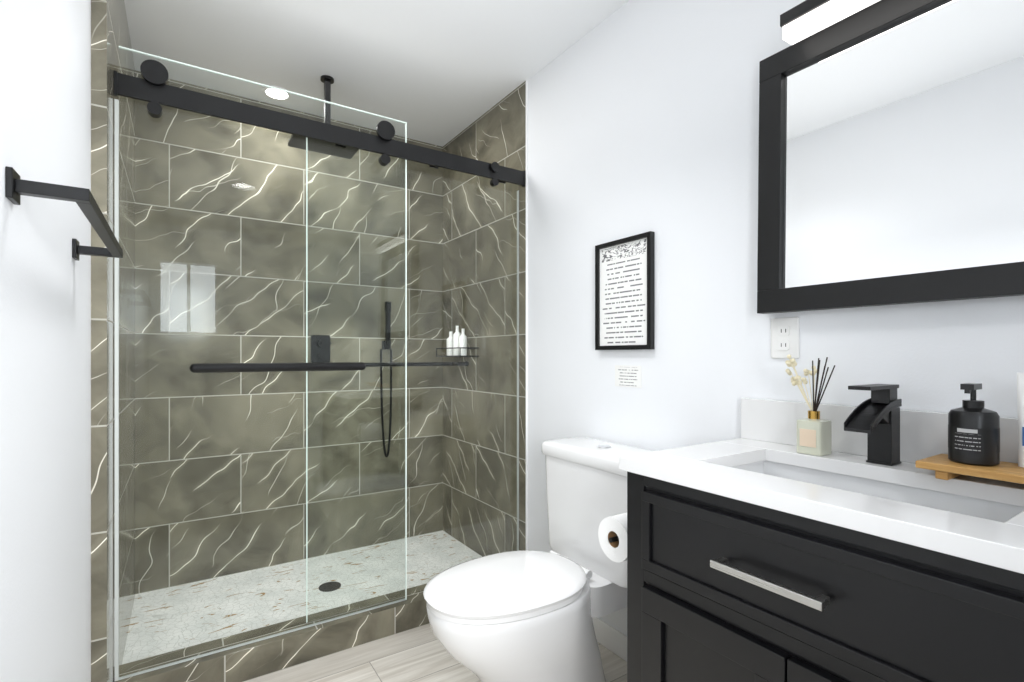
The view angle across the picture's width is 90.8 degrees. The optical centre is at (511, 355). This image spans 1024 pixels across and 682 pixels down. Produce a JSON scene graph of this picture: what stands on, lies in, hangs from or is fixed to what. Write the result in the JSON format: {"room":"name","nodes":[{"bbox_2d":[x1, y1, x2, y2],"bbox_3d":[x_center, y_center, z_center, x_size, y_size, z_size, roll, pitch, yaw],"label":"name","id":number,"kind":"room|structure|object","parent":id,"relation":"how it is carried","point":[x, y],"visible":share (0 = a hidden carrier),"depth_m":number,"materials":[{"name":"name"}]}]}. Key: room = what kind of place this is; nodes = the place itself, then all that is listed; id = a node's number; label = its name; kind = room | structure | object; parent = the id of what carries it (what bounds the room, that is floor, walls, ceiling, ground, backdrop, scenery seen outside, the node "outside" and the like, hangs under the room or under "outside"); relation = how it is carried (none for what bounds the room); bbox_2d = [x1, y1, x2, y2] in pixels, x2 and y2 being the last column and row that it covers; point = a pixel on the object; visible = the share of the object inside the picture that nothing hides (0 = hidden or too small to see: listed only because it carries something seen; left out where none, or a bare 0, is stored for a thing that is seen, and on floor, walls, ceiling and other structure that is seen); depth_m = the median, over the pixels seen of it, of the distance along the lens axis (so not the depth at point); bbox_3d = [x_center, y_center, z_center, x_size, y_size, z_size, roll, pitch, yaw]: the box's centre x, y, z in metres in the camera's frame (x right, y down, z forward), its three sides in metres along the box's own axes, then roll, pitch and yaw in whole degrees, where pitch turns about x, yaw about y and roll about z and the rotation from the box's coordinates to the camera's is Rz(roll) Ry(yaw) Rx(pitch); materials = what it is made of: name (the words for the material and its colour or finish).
{"room":"bathroom","nodes":[
{"label":"bathroom","id":0,"kind":"room"},
{"bbox_2d":[0,0,90,681],"bbox_3d":[-0.774,-0.092,0.708,0.100,2.440,3.966,0,0,-33],"label":"wall","id":1,"kind":"structure","parent":0,"point":[45,381],"depth_m":0.94,"materials":[{"name":"white paint"}]},
{"bbox_2d":[5,166,122,260],"bbox_3d":[-0.841,-0.248,0.984,0.091,0.044,0.574,0,0,-33],"label":"towel rail","id":2,"kind":"object","parent":1,"relation":"attached to","point":[16,186],"visible":1,"depth_m":0.78,"materials":[{"name":"black metal"}]},
{"bbox_2d":[91,0,134,681],"bbox_3d":[-1.456,-0.092,1.870,0.035,2.440,1.076,0,0,-33],"label":"tile","id":3,"kind":"structure","parent":1,"relation":"attached to","point":[110,34],"depth_m":1.50,"materials":[{"name":"tile"}]},
{"bbox_2d":[113,70,524,186],"bbox_3d":[-0.584,-0.830,1.986,1.549,0.107,0.030,0,0,-33],"label":"shower rail","id":4,"kind":"object","parent":3,"relation":"attached to","point":[132,87],"visible":1,"depth_m":1.86,"materials":[{"name":"black metal"}]},
{"bbox_2d":[115,46,406,680],"bbox_3d":[-0.826,0.022,1.820,0.960,1.988,0.082,0,0,-33],"label":"shower door","id":5,"kind":"structure","parent":4,"relation":"hanging from","point":[154,72],"depth_m":1.75,"materials":[{"name":"clear glass"}]},
{"bbox_2d":[124,0,628,146],"bbox_3d":[-0.066,-1.362,1.173,1.794,0.100,3.966,0,0,-33],"label":"ceiling","id":6,"kind":"structure","parent":0,"point":[442,73],"depth_m":2.16,"materials":[{"name":"white paint"}]},
{"bbox_2d":[262,86,291,100],"bbox_3d":[-1.174,-1.309,2.524,0.136,0.005,0.136,0,0,-33],"label":"recessed light","id":7,"kind":"object","parent":6,"relation":"in","point":[277,93],"visible":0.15,"depth_m":2.53,"materials":[{"name":"white"}]},
{"bbox_2d":[288,75,358,158],"bbox_3d":[-0.874,-1.161,2.391,0.300,0.302,0.300,0,0,-33],"label":"shower head","id":8,"kind":"object","parent":6,"relation":"attached to","point":[327,80],"visible":0.35,"depth_m":2.41},
{"bbox_2d":[244,623,626,681],"bbox_3d":[-0.066,1.178,1.173,1.794,0.100,3.966,0,0,-33],"label":"floor","id":9,"kind":"structure","parent":0,"point":[419,654],"depth_m":1.84,"materials":[{"name":"beige wood"}]},
{"bbox_2d":[115,584,429,681],"bbox_3d":[-0.613,1.073,2.031,1.547,0.110,0.130,0,0,-33],"label":"shower curb","id":10,"kind":"object","parent":9,"relation":"on","point":[247,662],"visible":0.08,"depth_m":1.84,"materials":[{"name":"tile"}]},
{"bbox_2d":[306,137,518,622],"bbox_3d":[-0.390,0.069,2.214,0.974,1.894,0.072,0,0,-33],"label":"glass","id":11,"kind":"object","parent":10,"relation":"on","point":[460,364],"visible":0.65,"depth_m":2.16,"materials":[{"name":"clear glass"}]},
{"bbox_2d":[122,531,481,663],"bbox_3d":[-0.865,1.113,2.414,1.551,0.030,0.798,0,0,-33],"label":"shower pan","id":12,"kind":"object","parent":9,"relation":"on","point":[294,607],"depth_m":2.34,"materials":[{"name":"stone"}]},
{"bbox_2d":[319,581,340,591],"bbox_3d":[-0.864,1.096,2.398,0.100,0.004,0.100,0,0,-33],"label":"shower drain","id":13,"kind":"object","parent":12,"relation":"on","point":[328,586],"depth_m":2.40,"materials":[{"name":"black metal"}]},
{"bbox_2d":[423,437,651,681],"bbox_3d":[0.093,0.725,1.639,0.787,0.807,0.492,0,0,-33],"label":"toilet","id":14,"kind":"object","parent":9,"relation":"on","point":[519,616],"visible":0.83,"depth_m":1.55,"materials":[{"name":"white ceramic"}]},
{"bbox_2d":[619,398,1023,681],"bbox_3d":[0.670,0.625,1.002,0.545,1.005,0.786,0,0,-33],"label":"bathroom vanity","id":15,"kind":"object","parent":9,"relation":"on","point":[761,549],"visible":1,"depth_m":0.91,"materials":[{"name":"black wood"}]},
{"bbox_2d":[598,513,626,561],"bbox_3d":[0.312,0.473,1.313,0.120,0.112,0.146,0,0,-33],"label":"toilet paper roll","id":16,"kind":"object","parent":15,"relation":"attached to","point":[612,533],"visible":0.44,"depth_m":1.30,"materials":[{"name":"white paper"}]},
{"bbox_2d":[785,355,835,455],"bbox_3d":[0.736,0.117,1.254,0.092,0.241,0.119,0,0,-33],"label":"reed diffuser","id":17,"kind":"object","parent":15,"relation":"on","point":[814,433],"visible":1,"depth_m":1.23,"materials":[{"name":"white glass"}]},
{"bbox_2d":[844,384,901,465],"bbox_3d":[0.783,0.151,1.095,0.152,0.174,0.052,0,0,-33],"label":"faucet","id":18,"kind":"object","parent":15,"relation":"on","point":[875,417],"visible":1,"depth_m":1.10,"materials":[{"name":"black metal"}]},
{"bbox_2d":[915,454,1023,483],"bbox_3d":[0.938,0.223,0.913,0.137,0.030,0.300,0,0,-33],"label":"wood tray","id":19,"kind":"object","parent":15,"relation":"on","point":[943,466],"visible":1,"depth_m":0.95,"materials":[{"name":"brown wood"}]},
{"bbox_2d":[948,383,999,465],"bbox_3d":[0.896,0.131,0.981,0.075,0.153,0.075,0,0,-33],"label":"soap pump","id":20,"kind":"object","parent":19,"relation":"on","point":[973,431],"visible":1,"depth_m":0.96,"materials":[{"name":"black plastic"}]},
{"bbox_2d":[1017,373,1023,466],"bbox_3d":[0.971,0.119,0.929,0.036,0.175,0.062,0,0,-33],"label":"tube","id":21,"kind":"object","parent":19,"relation":"on","point":[1020,394],"visible":1,"depth_m":0.94,"materials":[{"name":"white plastic"}]},
{"bbox_2d":[528,0,1023,635],"bbox_3d":[0.642,-0.092,1.637,0.100,2.440,3.966,0,0,-33],"label":"wall","id":22,"kind":"structure","parent":0,"point":[642,116],"depth_m":1.67,"materials":[{"name":"white paint"}]},
{"bbox_2d":[443,81,525,556],"bbox_3d":[-0.184,-0.092,2.797,0.008,2.440,0.921,0,0,-33],"label":"tile","id":23,"kind":"structure","parent":22,"relation":"attached to","point":[496,133],"depth_m":2.72,"materials":[{"name":"tile"}]},
{"bbox_2d":[436,347,478,356],"bbox_3d":[-0.316,-0.019,2.883,0.117,0.051,0.306,0,0,-33],"label":"shower shelf","id":24,"kind":"object","parent":23,"relation":"attached to","point":[460,351],"depth_m":2.78,"materials":[{"name":"black metal"}]},
{"bbox_2d":[447,331,452,355],"bbox_3d":[-0.355,-0.070,2.942,0.052,0.140,0.052,0,0,-33],"label":"shampoo bottle","id":25,"kind":"object","parent":24,"relation":"on","point":[449,344],"depth_m":2.92,"materials":[{"name":"white plastic"}]},
{"bbox_2d":[453,326,460,355],"bbox_3d":[-0.311,-0.086,2.875,0.048,0.170,0.048,0,0,-33],"label":"shampoo bottle","id":26,"kind":"object","parent":24,"relation":"on","point":[457,334],"depth_m":2.85,"materials":[{"name":"white plastic"}]},
{"bbox_2d":[459,329,466,355],"bbox_3d":[-0.273,-0.075,2.816,0.044,0.150,0.044,0,0,-33],"label":"shampoo bottle","id":27,"kind":"object","parent":24,"relation":"on","point":[463,338],"depth_m":2.80,"materials":[{"name":"white plastic"}]},
{"bbox_2d":[526,80,527,549],"bbox_3d":[0.070,-0.137,2.410,0.010,2.349,0.004,0,0,-33],"label":"trim","id":28,"kind":"structure","parent":22,"relation":"attached to","point":[526,315],"depth_m":2.41,"materials":[{"name":"white paint"}]},
{"bbox_2d":[592,617,626,661],"bbox_3d":[0.848,1.083,1.221,0.012,0.090,2.843,0,0,-33],"label":"baseboard","id":29,"kind":"structure","parent":22,"relation":"attached to","point":[611,638],"depth_m":1.93,"materials":[{"name":"white"}]},
{"bbox_2d":[595,231,654,349],"bbox_3d":[0.412,-0.227,1.875,0.021,0.410,0.280,0,0,-33],"label":"picture frame","id":30,"kind":"object","parent":22,"relation":"attached to","point":[624,293],"visible":1,"depth_m":1.86,"materials":[{"name":"black"}]},
{"bbox_2d":[615,365,641,387],"bbox_3d":[0.429,0.076,1.870,0.001,0.080,0.132,0,0,-33],"label":"label sign","id":31,"kind":"object","parent":22,"relation":"attached to","point":[628,375],"visible":1,"depth_m":1.87,"materials":[{"name":"white paper"}]},
{"bbox_2d":[771,317,799,358],"bbox_3d":[0.744,-0.048,1.381,0.010,0.112,0.076,0,0,-33],"label":"electrical outlet","id":32,"kind":"object","parent":22,"relation":"attached to","point":[785,337],"visible":1,"depth_m":1.38,"materials":[{"name":"white plastic"}]},
{"bbox_2d":[780,0,879,44],"bbox_3d":[0.864,-0.857,1.104,0.113,0.107,0.500,0,0,-33],"label":"sconce","id":33,"kind":"object","parent":22,"relation":"attached to","point":[803,20],"visible":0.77,"depth_m":1.22,"materials":[{"name":"white glass"}]},
{"bbox_2d":[757,0,1023,313],"bbox_3d":[0.908,-0.470,1.100,0.043,0.705,0.760,0,0,-33],"label":"mirror","id":34,"kind":"object","parent":22,"relation":"attached to","point":[891,155],"visible":0.98,"depth_m":1.15,"materials":[{"name":"black mirror"}]},
{"bbox_3d":[-1.127,-0.092,2.789,1.594,2.440,0.100,0,0,-33],"label":"wall","id":35,"kind":"structure","parent":0,"visible":0},
{"bbox_2d":[135,70,442,593],"bbox_3d":[-1.086,-0.092,2.751,1.551,2.440,0.008,0,0,-33],"label":"tile","id":36,"kind":"structure","parent":35,"relation":"attached to","point":[207,440],"depth_m":2.63,"materials":[{"name":"tile"}]},
{"bbox_2d":[311,335,331,362],"bbox_3d":[-1.034,-0.037,2.744,0.100,0.150,0.060,0,0,-33],"label":"shower mixer","id":37,"kind":"object","parent":36,"relation":"attached to","point":[319,344],"depth_m":2.75,"materials":[{"name":"black metal"}]},
{"bbox_2d":[380,302,391,456],"bbox_3d":[-0.736,0.139,2.941,0.073,0.902,0.058,0,0,-33],"label":"shower","id":38,"kind":"object","parent":36,"relation":"attached to","point":[388,322],"depth_m":2.92,"materials":[{"name":"black metal"}]}
]}

